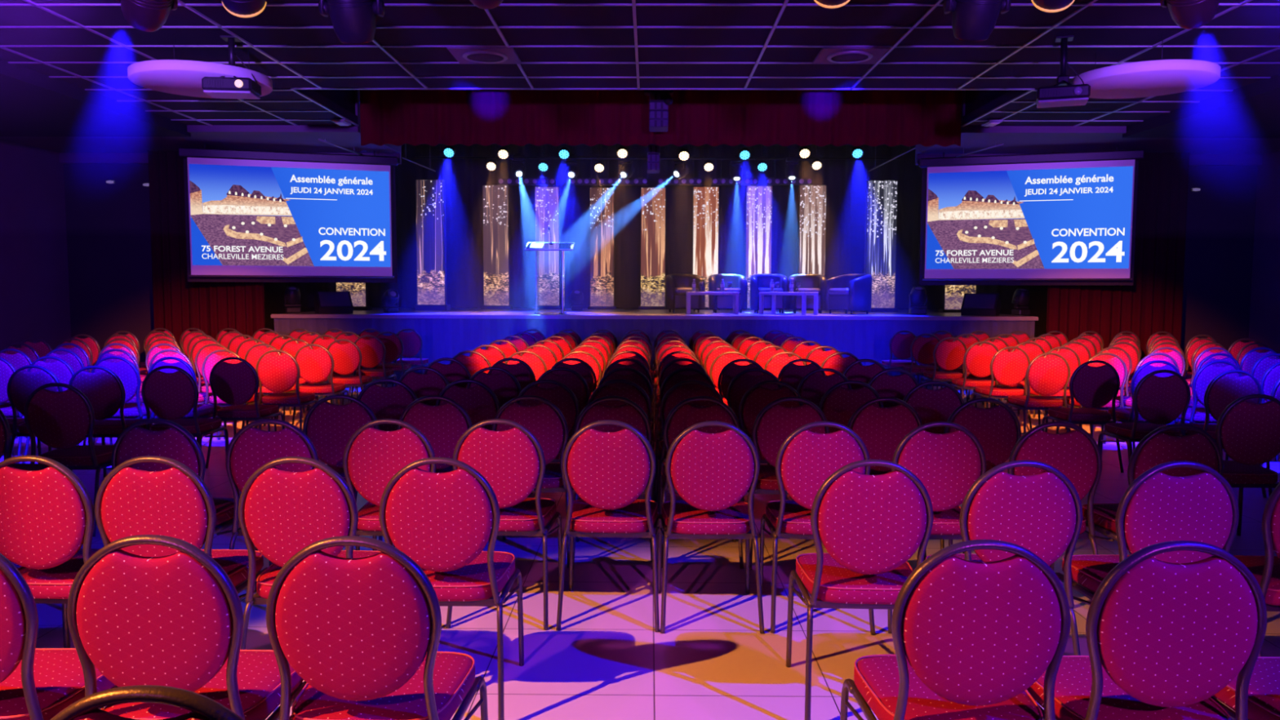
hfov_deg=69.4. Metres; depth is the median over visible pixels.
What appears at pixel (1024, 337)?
banquet chair
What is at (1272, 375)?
banquet chair
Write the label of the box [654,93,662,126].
grille
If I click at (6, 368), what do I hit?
banquet chair
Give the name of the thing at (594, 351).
banquet chair
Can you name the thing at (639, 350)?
banquet chair
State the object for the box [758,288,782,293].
seat cushion
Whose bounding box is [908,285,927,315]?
light
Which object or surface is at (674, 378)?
banquet chair
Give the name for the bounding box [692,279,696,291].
water bottle
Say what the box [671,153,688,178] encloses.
light
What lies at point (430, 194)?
column
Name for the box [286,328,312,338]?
banquet chair
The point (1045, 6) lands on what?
light
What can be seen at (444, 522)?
banquet chair
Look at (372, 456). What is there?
banquet chair
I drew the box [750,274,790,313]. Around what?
armchair
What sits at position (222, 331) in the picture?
banquet chair
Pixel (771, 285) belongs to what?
water bottle
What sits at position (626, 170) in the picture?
light
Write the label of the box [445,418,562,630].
banquet chair
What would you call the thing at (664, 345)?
banquet chair
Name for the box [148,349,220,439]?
banquet chair
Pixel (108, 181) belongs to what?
wall lamp
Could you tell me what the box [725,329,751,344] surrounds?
banquet chair
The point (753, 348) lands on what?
banquet chair
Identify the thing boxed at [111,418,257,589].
banquet chair
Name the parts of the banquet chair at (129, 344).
frame, backrest, seat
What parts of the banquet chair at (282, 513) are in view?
leg, seat frame, backrest, frame, seat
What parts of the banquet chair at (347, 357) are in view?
backrest, frame, seat, seat frame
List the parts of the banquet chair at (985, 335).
frame, backrest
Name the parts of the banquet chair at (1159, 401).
seat frame, leg, seat, frame, backrest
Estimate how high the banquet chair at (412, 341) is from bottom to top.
0.948 m
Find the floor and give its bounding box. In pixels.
[0,383,1279,719]
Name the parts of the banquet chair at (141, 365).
backrest, seat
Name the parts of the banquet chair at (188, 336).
backrest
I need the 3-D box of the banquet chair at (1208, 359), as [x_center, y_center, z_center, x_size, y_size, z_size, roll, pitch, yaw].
[5.441,0.392,8.904,0.469,0.948,0.577,0,4,2]
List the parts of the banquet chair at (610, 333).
backrest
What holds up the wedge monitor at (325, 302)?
on the stage
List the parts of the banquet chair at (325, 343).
backrest, frame, seat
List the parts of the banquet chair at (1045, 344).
frame, backrest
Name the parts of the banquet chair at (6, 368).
backrest, frame, seat, seat frame, leg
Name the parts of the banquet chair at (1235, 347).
frame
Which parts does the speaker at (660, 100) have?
flying frame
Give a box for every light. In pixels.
[115,0,177,31]
[221,0,266,18]
[284,286,301,312]
[318,0,385,44]
[381,288,399,312]
[441,143,456,158]
[469,0,502,9]
[484,143,497,171]
[496,144,510,159]
[511,153,524,178]
[536,144,550,172]
[556,145,571,159]
[565,154,580,179]
[569,288,583,311]
[592,143,605,173]
[615,143,629,159]
[618,154,634,179]
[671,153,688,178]
[676,144,691,161]
[702,144,715,172]
[729,155,743,181]
[737,144,751,160]
[755,144,768,172]
[785,154,799,180]
[797,145,812,159]
[809,145,823,170]
[813,0,849,8]
[849,144,864,159]
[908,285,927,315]
[942,0,1011,41]
[1011,288,1030,315]
[1031,0,1074,13]
[1160,0,1219,29]
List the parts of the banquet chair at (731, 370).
frame, backrest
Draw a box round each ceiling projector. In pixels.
[201,35,261,99]
[1035,35,1090,107]
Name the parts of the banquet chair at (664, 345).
leg, backrest, frame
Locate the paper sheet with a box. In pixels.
[529,243,543,248]
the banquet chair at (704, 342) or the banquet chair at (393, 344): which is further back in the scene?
the banquet chair at (393, 344)
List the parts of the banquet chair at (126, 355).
backrest, frame, seat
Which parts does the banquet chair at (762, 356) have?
frame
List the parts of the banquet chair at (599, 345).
backrest, frame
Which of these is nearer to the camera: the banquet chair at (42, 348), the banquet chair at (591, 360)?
the banquet chair at (591, 360)
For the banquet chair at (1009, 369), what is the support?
on the floor
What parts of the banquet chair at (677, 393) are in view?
leg, seat frame, seat, backrest, frame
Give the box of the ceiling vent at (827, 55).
[812,47,889,64]
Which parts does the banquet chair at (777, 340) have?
frame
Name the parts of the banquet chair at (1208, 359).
seat, backrest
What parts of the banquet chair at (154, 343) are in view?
backrest, frame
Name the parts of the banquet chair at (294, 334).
backrest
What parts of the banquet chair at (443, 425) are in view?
backrest, frame, seat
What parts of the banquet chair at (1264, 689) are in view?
seat frame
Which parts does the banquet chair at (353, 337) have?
backrest, frame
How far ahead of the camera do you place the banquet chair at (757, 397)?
5.95 m
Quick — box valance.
[360,89,962,146]
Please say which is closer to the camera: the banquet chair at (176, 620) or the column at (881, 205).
the banquet chair at (176, 620)
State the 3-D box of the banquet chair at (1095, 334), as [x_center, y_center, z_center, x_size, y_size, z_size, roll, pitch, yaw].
[6.454,0.041,13.501,0.469,0.948,0.577,0,4,-1]
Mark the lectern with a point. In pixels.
(549, 276)
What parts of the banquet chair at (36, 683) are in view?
backrest, frame, seat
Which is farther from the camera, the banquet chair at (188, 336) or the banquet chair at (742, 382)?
the banquet chair at (188, 336)
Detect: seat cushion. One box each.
[675,287,698,293]
[716,288,741,293]
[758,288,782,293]
[795,288,821,294]
[828,288,848,294]
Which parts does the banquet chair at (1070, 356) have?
leg, seat frame, seat, frame, backrest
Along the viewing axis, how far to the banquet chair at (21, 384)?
6.95 m
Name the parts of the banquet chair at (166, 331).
frame, backrest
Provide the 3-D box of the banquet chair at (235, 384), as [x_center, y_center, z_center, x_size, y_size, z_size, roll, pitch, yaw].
[-3.448,0.430,8.070,0.469,0.948,0.577,0,4,1]
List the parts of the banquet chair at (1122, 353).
backrest, frame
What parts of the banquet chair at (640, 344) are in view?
frame, backrest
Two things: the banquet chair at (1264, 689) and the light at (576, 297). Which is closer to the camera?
the banquet chair at (1264, 689)
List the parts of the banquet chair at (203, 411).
backrest, frame, seat frame, seat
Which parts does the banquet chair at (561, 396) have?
backrest, frame, seat frame, seat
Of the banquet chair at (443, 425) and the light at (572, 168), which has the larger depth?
the light at (572, 168)
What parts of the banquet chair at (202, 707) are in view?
backrest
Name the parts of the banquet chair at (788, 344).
frame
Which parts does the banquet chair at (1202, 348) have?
seat, backrest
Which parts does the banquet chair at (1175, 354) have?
seat, backrest, frame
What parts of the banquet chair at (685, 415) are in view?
leg, seat, seat frame, backrest, frame, leg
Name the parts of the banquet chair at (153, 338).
backrest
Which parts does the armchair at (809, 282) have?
seat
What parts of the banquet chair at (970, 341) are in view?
seat, frame, backrest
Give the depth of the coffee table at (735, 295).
15.18 m
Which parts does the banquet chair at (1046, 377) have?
leg, seat, seat frame, frame, backrest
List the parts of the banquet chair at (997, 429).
leg, frame, backrest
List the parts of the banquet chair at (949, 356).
seat frame, seat, frame, backrest, leg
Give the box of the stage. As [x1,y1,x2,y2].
[271,307,1038,386]
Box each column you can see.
[336,282,372,310]
[413,179,450,311]
[480,185,513,309]
[533,186,559,309]
[587,187,616,309]
[638,187,666,309]
[690,186,719,309]
[742,186,772,310]
[795,185,826,310]
[860,180,897,311]
[937,284,976,312]
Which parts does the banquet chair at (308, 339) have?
backrest, frame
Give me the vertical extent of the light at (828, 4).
0.536 m
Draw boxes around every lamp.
[106,180,115,183]
[142,182,149,186]
[1190,187,1200,191]
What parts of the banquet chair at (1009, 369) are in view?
seat frame, seat, frame, backrest, leg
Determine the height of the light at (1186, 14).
0.646 m
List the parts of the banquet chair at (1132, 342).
frame, backrest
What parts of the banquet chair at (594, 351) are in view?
backrest, frame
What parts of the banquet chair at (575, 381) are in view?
backrest, frame, seat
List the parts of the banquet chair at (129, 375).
backrest, frame, seat, seat frame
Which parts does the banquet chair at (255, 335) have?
backrest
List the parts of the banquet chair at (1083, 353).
backrest, frame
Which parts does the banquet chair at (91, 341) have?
backrest, frame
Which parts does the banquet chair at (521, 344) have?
frame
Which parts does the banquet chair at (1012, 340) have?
frame, backrest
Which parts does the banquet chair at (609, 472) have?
leg, backrest, frame, seat frame, seat, leg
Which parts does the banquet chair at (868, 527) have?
leg, seat frame, seat, frame, backrest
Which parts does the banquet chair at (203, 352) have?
seat, frame, backrest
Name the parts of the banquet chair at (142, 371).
backrest, frame, seat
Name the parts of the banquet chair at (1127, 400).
seat, frame, backrest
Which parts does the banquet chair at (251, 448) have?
leg, seat frame, backrest, frame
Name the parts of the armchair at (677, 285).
seat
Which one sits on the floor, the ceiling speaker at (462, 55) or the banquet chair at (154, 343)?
the banquet chair at (154, 343)
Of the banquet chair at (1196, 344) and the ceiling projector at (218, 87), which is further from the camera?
the banquet chair at (1196, 344)
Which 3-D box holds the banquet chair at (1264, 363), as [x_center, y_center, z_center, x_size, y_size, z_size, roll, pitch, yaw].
[5.956,0.394,8.907,0.469,0.948,0.577,0,4,0]
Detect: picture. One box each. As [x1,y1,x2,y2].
[188,164,314,266]
[927,170,1044,269]
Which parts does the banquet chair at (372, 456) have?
seat, seat frame, backrest, frame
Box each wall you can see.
[0,58,191,136]
[0,138,71,351]
[63,164,154,365]
[263,282,292,332]
[291,282,1021,315]
[1020,284,1047,337]
[1122,73,1279,137]
[1180,165,1257,366]
[1248,151,1279,357]
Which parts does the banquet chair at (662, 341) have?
backrest, frame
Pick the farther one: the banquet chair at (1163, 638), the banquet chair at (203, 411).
the banquet chair at (203, 411)
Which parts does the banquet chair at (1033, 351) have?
seat frame, seat, frame, backrest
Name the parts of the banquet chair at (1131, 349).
backrest, frame, seat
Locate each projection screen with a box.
[177,142,398,282]
[919,145,1144,285]
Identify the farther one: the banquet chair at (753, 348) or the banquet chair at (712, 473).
the banquet chair at (753, 348)
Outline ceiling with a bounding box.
[0,0,1279,125]
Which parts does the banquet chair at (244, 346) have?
backrest, frame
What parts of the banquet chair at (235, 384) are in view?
leg, backrest, frame, seat, seat frame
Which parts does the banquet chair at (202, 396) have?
backrest, frame, seat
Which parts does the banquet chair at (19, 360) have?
backrest, frame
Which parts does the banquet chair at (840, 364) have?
frame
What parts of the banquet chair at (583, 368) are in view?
backrest, frame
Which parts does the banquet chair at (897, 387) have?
frame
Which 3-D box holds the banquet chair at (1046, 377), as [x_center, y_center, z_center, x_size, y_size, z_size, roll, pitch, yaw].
[3.844,0.386,8.927,0.469,0.948,0.578,0,4,-1]
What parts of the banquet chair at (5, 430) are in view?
backrest, frame, seat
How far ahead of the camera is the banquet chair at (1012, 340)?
12.35 m
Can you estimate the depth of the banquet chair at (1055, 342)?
12.34 m
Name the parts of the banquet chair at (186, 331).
backrest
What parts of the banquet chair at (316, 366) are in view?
leg, backrest, frame, seat, seat frame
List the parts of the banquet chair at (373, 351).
leg, frame, backrest, seat, seat frame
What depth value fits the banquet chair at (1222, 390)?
6.84 m
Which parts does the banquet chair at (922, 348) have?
seat frame, seat, frame, backrest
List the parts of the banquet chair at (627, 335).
backrest, frame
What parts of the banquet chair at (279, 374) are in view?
backrest, frame, seat, seat frame, leg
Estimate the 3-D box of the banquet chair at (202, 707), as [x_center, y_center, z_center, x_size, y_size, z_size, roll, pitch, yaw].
[-0.735,0.937,1.605,0.469,0.948,0.577,0,4,0]
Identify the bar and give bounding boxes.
[497,144,555,185]
[569,145,596,185]
[598,144,648,185]
[657,145,702,185]
[711,144,758,185]
[765,144,812,185]
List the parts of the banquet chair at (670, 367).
backrest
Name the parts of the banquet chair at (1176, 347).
frame, backrest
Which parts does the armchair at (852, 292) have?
seat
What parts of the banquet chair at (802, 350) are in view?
backrest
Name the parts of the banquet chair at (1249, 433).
frame, seat, backrest, seat frame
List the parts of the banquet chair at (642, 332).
frame, backrest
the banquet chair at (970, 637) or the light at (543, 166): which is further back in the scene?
the light at (543, 166)
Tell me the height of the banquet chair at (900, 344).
0.948 m
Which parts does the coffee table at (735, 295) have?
leg, leg, leg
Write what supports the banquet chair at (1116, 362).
on the floor
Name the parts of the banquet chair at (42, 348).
frame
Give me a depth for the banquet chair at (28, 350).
9.70 m
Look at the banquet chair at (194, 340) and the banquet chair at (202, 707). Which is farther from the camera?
the banquet chair at (194, 340)
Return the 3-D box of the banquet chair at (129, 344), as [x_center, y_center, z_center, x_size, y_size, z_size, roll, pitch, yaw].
[-5.972,0.208,10.854,0.469,0.948,0.577,0,4,1]
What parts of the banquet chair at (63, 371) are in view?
leg, backrest, frame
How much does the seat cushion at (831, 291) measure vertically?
0.110 m
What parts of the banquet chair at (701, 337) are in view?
frame, backrest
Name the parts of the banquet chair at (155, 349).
backrest, frame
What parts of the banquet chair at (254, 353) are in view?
backrest, frame, seat, seat frame, leg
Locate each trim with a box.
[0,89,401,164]
[313,89,1011,115]
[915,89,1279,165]
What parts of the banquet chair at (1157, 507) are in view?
seat frame, seat, frame, backrest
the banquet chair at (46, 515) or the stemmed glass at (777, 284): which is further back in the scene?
the stemmed glass at (777, 284)
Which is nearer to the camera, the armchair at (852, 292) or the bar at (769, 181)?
the armchair at (852, 292)
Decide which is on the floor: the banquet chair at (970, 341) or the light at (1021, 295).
the banquet chair at (970, 341)
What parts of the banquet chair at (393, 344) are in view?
frame, backrest, seat, seat frame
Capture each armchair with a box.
[665,273,705,312]
[708,274,747,312]
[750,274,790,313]
[788,274,826,313]
[822,273,871,314]
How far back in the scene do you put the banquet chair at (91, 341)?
11.55 m
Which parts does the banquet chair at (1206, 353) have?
backrest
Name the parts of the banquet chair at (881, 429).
seat, backrest, frame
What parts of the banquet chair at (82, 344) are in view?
backrest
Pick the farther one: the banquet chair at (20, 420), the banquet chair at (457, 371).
the banquet chair at (457, 371)
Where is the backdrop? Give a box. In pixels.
[294,143,1017,310]
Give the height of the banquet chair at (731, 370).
0.948 m
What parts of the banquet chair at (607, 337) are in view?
backrest, frame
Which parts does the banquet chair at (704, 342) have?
frame, backrest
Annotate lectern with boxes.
[524,242,574,314]
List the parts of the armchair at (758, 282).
seat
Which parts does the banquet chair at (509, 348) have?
backrest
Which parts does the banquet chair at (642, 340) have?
backrest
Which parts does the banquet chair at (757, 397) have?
seat, seat frame, backrest, frame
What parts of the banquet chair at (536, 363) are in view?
frame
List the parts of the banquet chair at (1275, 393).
leg, frame, backrest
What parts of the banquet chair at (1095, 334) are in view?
backrest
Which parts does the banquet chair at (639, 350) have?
frame, backrest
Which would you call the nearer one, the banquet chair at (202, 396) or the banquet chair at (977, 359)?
the banquet chair at (202, 396)
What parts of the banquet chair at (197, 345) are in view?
seat, backrest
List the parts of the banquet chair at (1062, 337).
backrest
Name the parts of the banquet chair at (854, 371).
frame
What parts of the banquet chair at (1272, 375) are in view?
frame, backrest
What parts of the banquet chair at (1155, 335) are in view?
backrest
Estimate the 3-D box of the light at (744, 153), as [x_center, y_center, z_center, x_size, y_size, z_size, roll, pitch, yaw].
[1.777,-3.652,15.695,0.244,0.518,0.225,0,4,1]
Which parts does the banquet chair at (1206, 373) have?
seat frame, seat, backrest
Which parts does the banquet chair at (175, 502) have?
backrest, frame, seat, seat frame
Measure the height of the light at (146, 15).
0.661 m
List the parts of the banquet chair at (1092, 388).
seat, seat frame, frame, backrest, leg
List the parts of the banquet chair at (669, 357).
leg, backrest, frame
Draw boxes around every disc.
[127,34,272,97]
[1070,34,1220,98]
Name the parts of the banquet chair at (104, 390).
backrest, frame, seat frame, seat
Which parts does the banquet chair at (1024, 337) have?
frame, backrest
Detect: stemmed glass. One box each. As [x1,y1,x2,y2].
[698,281,703,287]
[727,281,732,292]
[774,281,779,292]
[795,281,800,292]
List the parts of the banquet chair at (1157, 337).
backrest, frame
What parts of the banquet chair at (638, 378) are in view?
backrest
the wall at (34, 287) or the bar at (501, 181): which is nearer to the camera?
the wall at (34, 287)
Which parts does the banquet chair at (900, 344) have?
seat frame, seat, backrest, frame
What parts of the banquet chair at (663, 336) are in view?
backrest, frame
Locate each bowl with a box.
[727,281,732,287]
[774,281,779,287]
[795,281,800,287]
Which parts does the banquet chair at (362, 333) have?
backrest, frame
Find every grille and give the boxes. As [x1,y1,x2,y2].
[318,292,351,306]
[466,53,503,62]
[649,146,657,169]
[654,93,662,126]
[831,53,868,62]
[963,293,996,308]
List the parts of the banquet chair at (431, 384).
frame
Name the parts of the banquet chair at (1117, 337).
frame, backrest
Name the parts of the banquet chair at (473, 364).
frame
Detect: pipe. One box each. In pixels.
[317,138,360,155]
[401,143,435,171]
[413,143,898,159]
[868,146,915,171]
[955,142,1004,157]
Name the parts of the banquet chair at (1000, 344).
seat, frame, backrest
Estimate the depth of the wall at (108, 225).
14.90 m
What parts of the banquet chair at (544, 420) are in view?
frame, backrest, seat, seat frame, leg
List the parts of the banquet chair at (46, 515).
backrest, frame, seat frame, seat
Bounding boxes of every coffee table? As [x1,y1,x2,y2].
[685,291,738,314]
[759,292,818,315]
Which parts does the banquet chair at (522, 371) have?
frame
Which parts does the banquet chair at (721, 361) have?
seat, frame, backrest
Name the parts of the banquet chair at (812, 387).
backrest, frame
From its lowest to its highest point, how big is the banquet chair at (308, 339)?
0.948 m
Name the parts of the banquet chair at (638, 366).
frame, backrest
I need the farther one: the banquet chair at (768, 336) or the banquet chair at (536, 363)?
the banquet chair at (768, 336)
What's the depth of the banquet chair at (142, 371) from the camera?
11.55 m
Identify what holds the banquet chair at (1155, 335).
on the floor
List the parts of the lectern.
panel, panel, panel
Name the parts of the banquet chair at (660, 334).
backrest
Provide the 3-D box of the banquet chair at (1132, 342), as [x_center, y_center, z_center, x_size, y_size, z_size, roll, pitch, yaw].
[5.984,0.183,11.639,0.469,0.948,0.577,0,4,0]
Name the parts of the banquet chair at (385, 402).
backrest, frame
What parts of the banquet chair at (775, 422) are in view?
leg, seat frame, seat, frame, backrest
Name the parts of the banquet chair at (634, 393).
frame, backrest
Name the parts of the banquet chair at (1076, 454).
frame, backrest, seat, seat frame, leg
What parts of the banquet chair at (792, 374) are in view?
frame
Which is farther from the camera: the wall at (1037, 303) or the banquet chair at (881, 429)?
the wall at (1037, 303)
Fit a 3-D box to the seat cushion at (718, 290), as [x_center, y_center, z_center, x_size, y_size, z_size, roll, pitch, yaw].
[1.554,-1.224,16.379,0.425,0.110,0.540,0,4,1]
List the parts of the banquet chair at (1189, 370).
backrest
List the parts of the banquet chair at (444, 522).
backrest, frame, seat, seat frame, leg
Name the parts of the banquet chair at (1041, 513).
seat, frame, backrest, leg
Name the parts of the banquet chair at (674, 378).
seat, seat frame, backrest, frame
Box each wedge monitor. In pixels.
[313,291,353,313]
[960,293,1000,315]
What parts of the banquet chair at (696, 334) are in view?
frame, backrest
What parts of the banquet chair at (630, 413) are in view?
leg, frame, backrest, leg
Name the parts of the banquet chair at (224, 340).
backrest, frame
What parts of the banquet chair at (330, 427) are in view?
seat, backrest, frame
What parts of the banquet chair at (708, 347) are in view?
frame, backrest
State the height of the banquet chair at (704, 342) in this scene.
0.948 m
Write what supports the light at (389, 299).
on the stage
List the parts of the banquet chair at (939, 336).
seat, frame, backrest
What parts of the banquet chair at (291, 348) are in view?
backrest, frame, seat, seat frame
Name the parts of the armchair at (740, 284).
seat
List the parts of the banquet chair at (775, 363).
frame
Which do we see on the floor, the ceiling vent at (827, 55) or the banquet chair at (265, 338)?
the banquet chair at (265, 338)
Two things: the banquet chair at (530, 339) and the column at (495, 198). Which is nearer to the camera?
the banquet chair at (530, 339)
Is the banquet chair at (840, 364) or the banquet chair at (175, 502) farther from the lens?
the banquet chair at (840, 364)
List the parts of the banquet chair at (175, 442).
backrest, frame, seat, seat frame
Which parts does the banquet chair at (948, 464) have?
leg, frame, backrest, seat, seat frame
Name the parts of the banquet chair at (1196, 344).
seat, backrest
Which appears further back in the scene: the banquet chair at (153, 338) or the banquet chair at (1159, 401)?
the banquet chair at (153, 338)
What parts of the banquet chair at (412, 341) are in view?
frame, backrest, seat, seat frame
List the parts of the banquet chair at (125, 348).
backrest, frame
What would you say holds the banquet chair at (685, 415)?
on the floor
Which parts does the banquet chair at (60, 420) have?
backrest, frame, seat, seat frame, leg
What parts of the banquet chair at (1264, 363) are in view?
frame, backrest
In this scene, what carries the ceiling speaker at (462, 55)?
attached to the ceiling
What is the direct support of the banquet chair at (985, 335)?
on the floor
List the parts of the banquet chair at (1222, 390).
seat, frame, backrest, leg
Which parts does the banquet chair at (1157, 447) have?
seat, seat frame, frame, backrest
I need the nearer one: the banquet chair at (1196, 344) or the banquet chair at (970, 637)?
the banquet chair at (970, 637)
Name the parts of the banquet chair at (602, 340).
frame, backrest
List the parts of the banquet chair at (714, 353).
frame, backrest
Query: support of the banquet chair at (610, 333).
on the floor
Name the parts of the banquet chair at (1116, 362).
seat, seat frame, frame, backrest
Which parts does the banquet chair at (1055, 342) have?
backrest, frame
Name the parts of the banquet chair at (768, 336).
backrest, frame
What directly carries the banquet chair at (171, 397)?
on the floor
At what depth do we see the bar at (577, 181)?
17.82 m
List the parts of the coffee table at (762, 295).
leg, leg, leg, leg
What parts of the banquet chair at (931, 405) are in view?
frame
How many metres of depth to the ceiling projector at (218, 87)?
8.06 m
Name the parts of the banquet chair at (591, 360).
backrest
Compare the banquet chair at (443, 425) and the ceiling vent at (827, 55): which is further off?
the ceiling vent at (827, 55)
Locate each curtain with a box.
[147,151,265,348]
[1045,151,1189,359]
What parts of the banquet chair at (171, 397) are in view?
backrest, frame, seat, leg, seat frame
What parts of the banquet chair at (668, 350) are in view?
backrest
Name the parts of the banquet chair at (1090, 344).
backrest, frame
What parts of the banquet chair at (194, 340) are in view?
backrest, frame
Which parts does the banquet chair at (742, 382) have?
seat, backrest, frame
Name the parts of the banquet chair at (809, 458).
leg, seat, seat frame, frame, backrest, leg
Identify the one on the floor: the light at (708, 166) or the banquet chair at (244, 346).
the banquet chair at (244, 346)
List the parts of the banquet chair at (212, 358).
backrest, frame, seat frame, seat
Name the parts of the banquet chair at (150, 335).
backrest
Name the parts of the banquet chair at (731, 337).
backrest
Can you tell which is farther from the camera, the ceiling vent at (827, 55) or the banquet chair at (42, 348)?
the banquet chair at (42, 348)
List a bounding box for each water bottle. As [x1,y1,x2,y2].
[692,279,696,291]
[720,279,724,292]
[769,279,773,292]
[789,279,793,292]
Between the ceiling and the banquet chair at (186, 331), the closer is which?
the ceiling
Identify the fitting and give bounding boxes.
[331,119,351,125]
[981,120,1002,126]
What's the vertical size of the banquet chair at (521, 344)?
0.948 m
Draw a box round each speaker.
[446,47,521,63]
[644,89,673,132]
[647,143,659,173]
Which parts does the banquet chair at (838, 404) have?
frame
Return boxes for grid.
[0,0,1279,127]
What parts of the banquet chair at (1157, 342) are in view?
backrest, frame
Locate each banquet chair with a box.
[0,348,35,439]
[0,356,24,463]
[0,409,50,561]
[0,455,100,648]
[0,553,118,719]
[3,342,39,362]
[6,417,41,454]
[7,364,106,473]
[18,337,52,360]
[22,355,112,463]
[23,382,114,537]
[36,348,86,448]
[50,684,244,719]
[54,342,90,372]
[57,337,93,372]
[66,534,307,719]
[67,365,152,477]
[68,333,100,369]
[90,355,156,440]
[93,348,143,444]
[94,455,267,598]
[97,342,142,391]
[103,333,147,374]
[105,337,146,382]
[111,330,146,368]
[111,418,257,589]
[141,365,228,452]
[143,330,169,353]
[145,334,178,351]
[145,338,198,377]
[145,343,204,392]
[147,356,226,455]
[148,328,188,358]
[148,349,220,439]
[179,328,205,352]
[181,330,208,364]
[186,334,221,408]
[190,338,221,386]
[195,343,257,431]
[201,349,270,437]
[204,356,284,468]
[215,328,239,342]
[218,331,266,395]
[225,334,262,407]
[225,418,359,565]
[235,338,291,418]
[238,456,381,649]
[241,343,305,427]
[252,328,275,338]
[254,349,318,431]
[257,331,284,344]
[266,535,488,719]
[269,334,318,399]
[276,338,332,419]
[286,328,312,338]
[291,343,350,425]
[297,331,342,401]
[302,394,382,541]
[306,334,358,410]
[323,328,361,394]
[324,338,372,404]
[335,331,375,387]
[342,418,435,551]
[350,334,396,403]
[354,328,395,394]
[355,378,417,502]
[372,331,412,386]
[378,457,524,719]
[391,328,430,386]
[393,395,472,547]
[396,366,449,405]
[423,357,471,387]
[435,378,500,431]
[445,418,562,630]
[449,350,491,377]
[466,366,521,413]
[469,344,506,366]
[484,339,519,358]
[488,357,536,394]
[488,395,573,568]
[498,335,528,354]
[505,350,547,385]
[510,332,537,346]
[515,379,581,499]
[520,328,545,343]
[520,344,557,370]
[530,339,564,361]
[530,367,589,493]
[541,335,572,355]
[550,332,577,349]
[551,357,596,418]
[555,328,582,346]
[555,419,659,631]
[561,351,601,398]
[569,344,605,394]
[573,395,653,568]
[577,340,609,384]
[582,335,612,374]
[587,379,656,502]
[588,332,615,368]
[592,329,617,349]
[597,367,653,448]
[601,358,654,449]
[606,351,653,413]
[609,345,653,411]
[614,340,653,392]
[619,332,652,370]
[621,336,653,381]
[623,329,651,364]
[652,329,679,375]
[652,336,686,403]
[652,340,688,422]
[653,332,687,370]
[653,351,699,451]
[655,345,696,400]
[655,368,715,479]
[656,380,723,515]
[657,358,706,438]
[657,421,764,633]
[659,395,743,568]
[688,329,713,364]
[693,333,719,364]
[696,336,724,377]
[700,340,732,385]
[703,345,738,393]
[709,351,751,405]
[717,358,769,465]
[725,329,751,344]
[726,368,786,495]
[730,333,759,349]
[737,336,768,355]
[738,380,803,500]
[740,396,829,569]
[744,340,778,360]
[753,345,791,368]
[759,421,875,634]
[761,329,787,344]
[764,351,806,377]
[771,333,799,349]
[777,358,826,391]
[779,336,810,357]
[786,459,933,719]
[791,340,825,359]
[796,368,852,429]
[804,346,843,365]
[817,380,883,433]
[820,351,862,375]
[840,539,1071,719]
[842,359,888,389]
[847,397,926,560]
[867,368,919,407]
[881,330,919,383]
[887,421,986,633]
[900,333,942,388]
[902,381,964,434]
[915,330,957,390]
[920,337,968,401]
[925,460,1082,655]
[936,333,983,404]
[940,397,1021,549]
[949,341,999,408]
[950,330,991,396]
[960,337,1010,407]
[962,421,1102,570]
[970,346,1031,429]
[973,333,1019,399]
[991,341,1045,417]
[1000,337,1052,413]
[1004,352,1071,434]
[1005,330,1031,345]
[1017,346,1082,427]
[1024,540,1266,719]
[1032,342,1093,425]
[1033,333,1064,403]
[1041,360,1123,472]
[1043,330,1068,345]
[1054,461,1239,604]
[1056,352,1128,452]
[1061,337,1097,399]
[1065,346,1132,431]
[1072,423,1222,554]
[1075,333,1102,353]
[1077,330,1103,349]
[1097,369,1190,459]
[1100,342,1140,425]
[1100,360,1181,463]
[1102,352,1179,450]
[1108,333,1139,372]
[1110,337,1141,380]
[1111,331,1140,346]
[1117,346,1185,422]
[1124,342,1184,395]
[1131,337,1180,374]
[1133,334,1178,372]
[1146,331,1173,354]
[1173,360,1242,423]
[1176,369,1266,497]
[1182,337,1218,378]
[1184,334,1216,372]
[1185,342,1225,386]
[1187,353,1240,408]
[1189,346,1233,396]
[1210,656,1279,719]
[1215,394,1279,536]
[1225,378,1279,496]
[1227,337,1260,359]
[1232,483,1279,656]
[1235,342,1269,364]
[1240,346,1279,376]
[1250,353,1279,402]
[1260,362,1279,466]
[1275,454,1278,462]
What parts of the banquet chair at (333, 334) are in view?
backrest, frame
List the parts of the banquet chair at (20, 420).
seat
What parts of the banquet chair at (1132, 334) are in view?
backrest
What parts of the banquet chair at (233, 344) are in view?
backrest, frame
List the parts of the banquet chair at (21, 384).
leg, seat frame, backrest, frame, seat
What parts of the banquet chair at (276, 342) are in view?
backrest, frame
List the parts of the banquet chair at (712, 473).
leg, seat, seat frame, backrest, frame, leg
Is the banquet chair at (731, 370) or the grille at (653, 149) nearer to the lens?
the banquet chair at (731, 370)
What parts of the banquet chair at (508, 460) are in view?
leg, frame, backrest, seat, seat frame, leg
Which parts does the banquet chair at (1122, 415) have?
seat, leg, seat frame, frame, backrest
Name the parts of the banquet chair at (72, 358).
backrest, frame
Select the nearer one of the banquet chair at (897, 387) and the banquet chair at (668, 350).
the banquet chair at (897, 387)
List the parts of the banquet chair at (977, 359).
seat frame, seat, frame, backrest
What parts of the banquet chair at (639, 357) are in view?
frame, backrest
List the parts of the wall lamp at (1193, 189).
lamp shade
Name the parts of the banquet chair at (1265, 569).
seat, frame, seat frame, backrest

